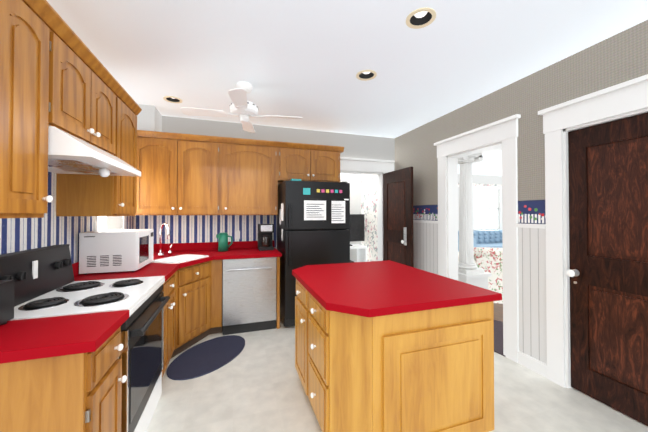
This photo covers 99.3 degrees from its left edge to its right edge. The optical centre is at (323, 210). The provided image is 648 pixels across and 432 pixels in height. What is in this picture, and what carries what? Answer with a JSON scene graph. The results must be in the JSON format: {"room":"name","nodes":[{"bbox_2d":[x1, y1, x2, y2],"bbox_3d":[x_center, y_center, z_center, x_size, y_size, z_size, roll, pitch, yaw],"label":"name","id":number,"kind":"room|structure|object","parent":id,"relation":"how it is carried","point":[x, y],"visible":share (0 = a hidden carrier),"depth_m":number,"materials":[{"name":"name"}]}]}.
{"room":"kitchen","nodes":[
{"label":"kitchen","id":0,"kind":"room"},
{"bbox_2d":[56,104,161,229],"bbox_3d":[-1.266,0.071,0.341,0.440,2.640,6.800,0,-1,-18],"label":"wall","id":1,"kind":"structure","parent":0,"point":[149,117],"depth_m":3.16,"materials":[{"name":"grey paint"}]},
{"bbox_2d":[0,0,57,217],"bbox_3d":[-1.369,-0.451,1.058,0.380,0.962,0.385,0,-1,-18],"label":"upper cabinet","id":2,"kind":"object","parent":1,"relation":"attached to","point":[24,69],"visible":1,"depth_m":1.13,"materials":[{"name":"brown wood"}]},
{"bbox_2d":[0,172,135,263],"bbox_3d":[-1.861,0.055,1.935,0.002,0.890,3.100,0,-1,-18],"label":"backsplash","id":3,"kind":"structure","parent":1,"relation":"attached to","point":[50,228],"depth_m":1.83,"materials":[{"name":"paper"}]},
{"bbox_2d":[47,14,120,154],"bbox_3d":[-1.547,-0.660,1.605,0.380,0.532,0.760,0,-1,-18],"label":"upper cabinet","id":4,"kind":"object","parent":1,"relation":"attached to","point":[84,85],"visible":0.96,"depth_m":1.53,"materials":[{"name":"brown wood"}]},
{"bbox_2d":[48,126,140,176],"bbox_3d":[-1.487,-0.121,1.618,0.506,0.545,0.750,0,-1,-18],"label":"range hood","id":5,"kind":"object","parent":1,"relation":"attached to","point":[68,153],"visible":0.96,"depth_m":1.46,"materials":[{"name":"white metal"}]},
{"bbox_2d":[56,86,141,215],"bbox_3d":[-1.740,-0.438,2.191,0.380,0.962,0.480,0,-1,-18],"label":"upper cabinet","id":6,"kind":"object","parent":1,"relation":"attached to","point":[87,195],"visible":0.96,"depth_m":2.02,"materials":[{"name":"brown wood"}]},
{"bbox_2d":[94,216,125,230],"bbox_3d":[-2.196,-0.090,2.732,0.200,1.100,0.820,0,-1,-18],"label":"window","id":7,"kind":"structure","parent":1,"relation":"in","point":[99,222],"depth_m":2.91,"materials":[{"name":"white"}]},
{"bbox_2d":[162,116,394,248],"bbox_3d":[-0.610,0.116,4.054,4.000,2.640,0.150,0,-1,-18],"label":"wall","id":8,"kind":"structure","parent":0,"point":[367,147],"depth_m":4.03,"materials":[{"name":"grey paint"}]},
{"bbox_2d":[135,130,219,214],"bbox_3d":[-1.775,-0.423,3.394,0.930,0.962,0.384,0,-1,-18],"label":"upper cabinet","id":9,"kind":"object","parent":8,"relation":"attached to","point":[180,173],"visible":0.94,"depth_m":3.25,"materials":[{"name":"brown wood"}]},
{"bbox_2d":[136,215,276,246],"bbox_3d":[-1.499,0.276,3.681,1.720,0.490,0.002,0,-1,-18],"label":"backsplash","id":10,"kind":"structure","parent":8,"relation":"attached to","point":[183,228],"depth_m":3.65,"materials":[{"name":"paper"}]},
{"bbox_2d":[235,231,239,238],"bbox_3d":[-1.188,0.335,3.776,0.070,0.115,0.006,0,-1,-18],"label":"wall outlet","id":11,"kind":"object","parent":10,"relation":"attached to","point":[237,234],"visible":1,"depth_m":3.76,"materials":[{"name":"white plastic"}]},
{"bbox_2d":[220,137,277,214],"bbox_3d":[-0.994,-0.420,3.650,0.715,0.962,0.384,0,-1,-18],"label":"upper cabinet","id":12,"kind":"object","parent":8,"relation":"attached to","point":[248,176],"visible":1,"depth_m":3.50,"materials":[{"name":"brown wood"}]},
{"bbox_2d":[278,141,343,182],"bbox_3d":[-0.212,-0.647,3.909,0.930,0.502,0.384,0,-1,-18],"label":"upper cabinet","id":13,"kind":"object","parent":8,"relation":"attached to","point":[309,162],"visible":0.98,"depth_m":3.74,"materials":[{"name":"brown wood"}]},
{"bbox_2d":[340,157,394,260],"bbox_3d":[0.620,0.310,4.429,1.068,2.260,0.200,0,-1,-18],"label":"door frame","id":14,"kind":"structure","parent":8,"relation":"attached to","point":[377,167],"depth_m":4.47,"materials":[{"name":"white paint"}]},
{"bbox_2d":[383,167,413,266],"bbox_3d":[1.046,0.413,4.113,0.143,2.030,0.740,0,-1,-18],"label":"back door","id":15,"kind":"structure","parent":8,"relation":"in","point":[398,243],"depth_m":4.06,"materials":[{"name":"brown wood"}]},
{"bbox_2d":[46,0,647,137],"bbox_3d":[0.425,-1.302,0.911,4.000,0.120,6.800,0,-1,-18],"label":"ceiling","id":16,"kind":"structure","parent":0,"point":[307,61],"depth_m":2.10,"materials":[{"name":"white paint"}]},
{"bbox_2d":[163,96,181,102],"bbox_3d":[-1.654,-1.269,3.018,0.184,0.116,0.184,0,-1,-18],"label":"recessed light","id":17,"kind":"object","parent":16,"relation":"in","point":[171,99],"visible":0.5,"depth_m":3.06,"materials":[{"name":"beige"}]},
{"bbox_2d":[181,81,301,132],"bbox_3d":[-0.774,-1.038,2.673,0.860,0.365,0.860,0,-1,35],"label":"ceiling fan","id":18,"kind":"object","parent":16,"relation":"hanging from","point":[243,109],"visible":1,"depth_m":2.61,"materials":[{"name":"white plastic"}]},
{"bbox_2d":[356,70,376,80],"bbox_3d":[0.383,-1.275,2.486,0.184,0.116,0.184,0,-1,-18],"label":"recessed light","id":19,"kind":"object","parent":16,"relation":"in","point":[364,75],"visible":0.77,"depth_m":2.54,"materials":[{"name":"beige"}]},
{"bbox_2d":[406,8,435,28],"bbox_3d":[0.619,-1.284,1.764,0.184,0.116,0.184,0,-1,-18],"label":"recessed light","id":20,"kind":"object","parent":16,"relation":"in","point":[420,18],"visible":0.77,"depth_m":1.79,"materials":[{"name":"beige"}]},
{"bbox_2d":[341,173,377,261],"bbox_3d":[0.258,0.076,4.971,1.520,2.740,1.050,0,-1,-18],"label":"wall","id":21,"kind":"structure","parent":0,"point":[363,193],"depth_m":5.36,"materials":[{"name":"white paint"}]},
{"bbox_2d":[146,303,647,431],"bbox_3d":[3.331,1.477,3.330,11.050,0.100,9.650,0,-1,-18],"label":"floor","id":22,"kind":"structure","parent":0,"point":[255,385],"depth_m":2.05,"materials":[{"name":"tile"}]},
{"bbox_2d":[0,326,126,431],"bbox_3d":[-1.232,0.966,1.107,0.680,0.870,0.335,0,-1,-18],"label":"base cabinet","id":23,"kind":"object","parent":22,"relation":"on","point":[81,392],"visible":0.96,"depth_m":1.02,"materials":[{"name":"brown wood"}]},
{"bbox_2d":[0,310,128,363],"bbox_3d":[-1.233,0.460,1.100,0.671,0.140,0.360,0,-1,-18],"label":"countertop","id":24,"kind":"structure","parent":23,"relation":"on","point":[32,339],"depth_m":1.09,"materials":[{"name":"red laminate"}]},
{"bbox_2d":[0,280,13,324],"bbox_3d":[-1.419,0.396,1.045,0.190,0.186,0.320,0,-1,-18],"label":"toaster","id":25,"kind":"object","parent":24,"relation":"on","point":[6,300],"visible":0.98,"depth_m":1.19,"materials":[{"name":"black"}]},
{"bbox_2d":[0,244,169,431],"bbox_3d":[-1.386,0.819,1.642,0.708,1.175,0.765,0,-1,-18],"label":"range","id":26,"kind":"object","parent":22,"relation":"on","point":[46,284],"visible":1,"depth_m":1.58,"materials":[{"name":"white metal"}]},
{"bbox_2d":[162,273,174,376],"bbox_3d":[-1.608,0.979,2.254,0.680,0.870,0.530,0,-1,-18],"label":"base cabinet","id":27,"kind":"object","parent":22,"relation":"on","point":[169,318],"visible":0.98,"depth_m":2.34,"materials":[{"name":"brown wood"}]},
{"bbox_2d":[171,260,222,357],"bbox_3d":[-1.683,0.989,3.059,1.039,0.870,1.045,0,-1,-18],"label":"base cabinet","id":28,"kind":"object","parent":22,"relation":"on","point":[198,288],"visible":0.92,"depth_m":2.89,"materials":[{"name":"brown wood"}]},
{"bbox_2d":[72,223,281,280],"bbox_3d":[-1.279,0.341,2.920,1.716,0.422,1.576,0,-1,-18],"label":"countertop","id":29,"kind":"structure","parent":28,"relation":"on","point":[169,260],"depth_m":3.10,"materials":[{"name":"red laminate"}]},
{"bbox_2d":[79,229,153,274],"bbox_3d":[-1.781,0.341,2.415,0.395,0.329,0.471,0,-1,-18],"label":"microwave","id":30,"kind":"object","parent":29,"relation":"on","point":[114,250],"visible":1,"depth_m":2.21,"materials":[{"name":"white plastic"}]},
{"bbox_2d":[158,223,172,256],"bbox_3d":[-1.754,0.322,3.040,0.151,0.382,0.297,0,-1,-18],"label":"faucet","id":31,"kind":"object","parent":29,"relation":"on","point":[160,254],"depth_m":3.04,"materials":[{"name":"silver metal"}]},
{"bbox_2d":[150,254,208,263],"bbox_3d":[-1.507,0.522,2.901,0.530,0.044,0.569,0,-1,-18],"label":"sink","id":32,"kind":"object","parent":29,"relation":"in","point":[185,258],"depth_m":2.95,"materials":[{"name":"white ceramic"}]},
{"bbox_2d":[216,232,232,251],"bbox_3d":[-1.280,0.401,3.542,0.200,0.234,0.124,0,-1,-18],"label":"pitcher","id":33,"kind":"object","parent":29,"relation":"on","point":[223,245],"visible":1,"depth_m":3.49,"materials":[{"name":"teal"}]},
{"bbox_2d":[258,224,273,250],"bbox_3d":[-0.788,0.351,3.692,0.202,0.339,0.223,0,-1,-18],"label":"coffee maker","id":34,"kind":"object","parent":29,"relation":"on","point":[265,232],"visible":1,"depth_m":3.61,"materials":[{"name":"black plastic"}]},
{"bbox_2d":[167,335,244,379],"bbox_3d":[-1.121,1.414,2.709,0.679,0.012,0.753,0,-1,-18],"label":"kitchen rug","id":35,"kind":"object","parent":22,"relation":"on","point":[206,357],"visible":0.94,"depth_m":2.64,"materials":[{"name":"blue fabric"}]},
{"bbox_2d":[222,257,275,334],"bbox_3d":[-0.948,0.995,3.485,0.616,0.868,0.642,0,-1,-18],"label":"dishwasher","id":36,"kind":"object","parent":22,"relation":"on","point":[249,296],"visible":0.94,"depth_m":3.22,"materials":[{"name":"silver metal"}]},
{"bbox_2d":[276,257,279,328],"bbox_3d":[-0.648,0.995,3.624,0.034,0.870,0.616,0,-1,-18],"label":"cabinet end panel","id":37,"kind":"object","parent":22,"relation":"on","point":[277,292],"visible":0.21,"depth_m":3.33,"materials":[{"name":"brown wood"}]},
{"bbox_2d":[277,179,349,326],"bbox_3d":[-0.164,0.520,3.699,0.841,1.822,0.735,0,-1,-18],"label":"refrigerator","id":38,"kind":"object","parent":22,"relation":"on","point":[313,221],"visible":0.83,"depth_m":3.37,"materials":[{"name":"black metal"}]},
{"bbox_2d":[295,279,493,431],"bbox_3d":[0.348,0.977,2.052,1.039,0.870,1.204,0,-1,-18],"label":"base cabinet","id":39,"kind":"object","parent":22,"relation":"on","point":[431,370],"visible":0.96,"depth_m":1.51,"materials":[{"name":"brown wood"}]},
{"bbox_2d":[292,260,501,316],"bbox_3d":[0.370,0.522,2.077,1.055,0.040,1.250,0,-1,-18],"label":"countertop","id":40,"kind":"structure","parent":39,"relation":"on","point":[375,288],"depth_m":1.74,"materials":[{"name":"red laminate"}]},
{"bbox_2d":[458,247,502,303],"bbox_3d":[2.755,1.020,4.708,0.904,0.847,0.880,0,-1,12],"label":"floral armchair","id":41,"kind":"object","parent":22,"relation":"on","point":[488,259],"visible":0.25,"depth_m":4.29,"materials":[{"name":"white fabric"}]},
{"bbox_2d":[458,230,502,251],"bbox_3d":[5.079,1.057,8.360,2.420,0.860,0.850,0,-1,-18],"label":"sofa","id":42,"kind":"object","parent":22,"relation":"on","point":[488,238],"visible":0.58,"depth_m":8.52,"materials":[{"name":"blue fabric"}]},
{"bbox_2d":[494,320,505,356],"bbox_3d":[2.077,1.417,2.999,0.840,0.012,1.500,0,-1,-18],"label":"living room rug","id":43,"kind":"object","parent":22,"relation":"on","point":[498,337],"visible":0.06,"depth_m":3.06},
{"bbox_2d":[458,150,501,230],"bbox_3d":[4.804,0.080,5.277,7.050,2.740,6.900,0,-1,-18],"label":"wall","id":44,"kind":"structure","parent":0,"point":[487,171],"depth_m":8.34,"materials":[{"name":"white paint"}]},
{"bbox_2d":[472,186,501,230],"bbox_3d":[5.292,-0.056,9.006,1.300,1.500,0.180,0,-1,-18],"label":"living room window","id":45,"kind":"structure","parent":44,"relation":"in","point":[485,207],"depth_m":9.08,"materials":[{"name":"white glass"}]},
{"bbox_2d":[458,147,501,288],"bbox_3d":[1.702,0.121,4.544,0.440,2.640,2.800,0,-1,-18],"label":"column","id":46,"kind":"structure","parent":0,"point":[470,272],"depth_m":3.71,"materials":[{"name":"white paint"}]},
{"bbox_2d":[395,20,647,377],"bbox_3d":[2.268,0.084,1.420,0.172,2.640,6.650,0,-1,-18],"label":"wall","id":47,"kind":"structure","parent":0,"point":[620,57],"depth_m":2.48,"materials":[{"name":"grey paint"}]},
{"bbox_2d":[434,114,520,362],"bbox_3d":[1.704,0.269,3.090,0.202,2.310,1.110,0,-1,-18],"label":"door frame","id":48,"kind":"structure","parent":47,"relation":"attached to","point":[503,133],"depth_m":2.74,"materials":[{"name":"white paint"}]},
{"bbox_2d":[538,74,647,387],"bbox_3d":[2.115,0.274,1.836,0.202,2.270,1.160,0,-1,-18],"label":"door frame","id":49,"kind":"structure","parent":47,"relation":"attached to","point":[629,98],"depth_m":2.22,"materials":[{"name":"white paint"}]},
{"bbox_2d":[567,113,647,425],"bbox_3d":[2.062,0.381,1.817,0.150,2.040,0.820,0,-1,-18],"label":"door","id":50,"kind":"structure","parent":47,"relation":"in","point":[607,272],"depth_m":1.97,"materials":[{"name":"brown wood"}]},
{"bbox_3d":[0.258,1.496,4.954,1.520,0.100,1.050,0,-1,-18],"label":"floor","id":51,"kind":"structure","parent":0,"visible":0},
{"bbox_2d":[348,214,366,262],"bbox_3d":[0.362,0.759,5.223,0.880,1.380,0.380,0,-1,-18],"label":"tv stand","id":52,"kind":"object","parent":51,"relation":"on","point":[357,228],"visible":0.19,"depth_m":5.29,"materials":[{"name":"white plastic"}]},
{"bbox_2d":[348,214,364,245],"bbox_3d":[0.359,0.370,5.237,0.880,0.600,0.160,0,-1,-18],"label":"tv","id":53,"kind":"object","parent":52,"relation":"on","point":[357,225],"depth_m":5.30,"materials":[{"name":"black plastic"}]}
]}

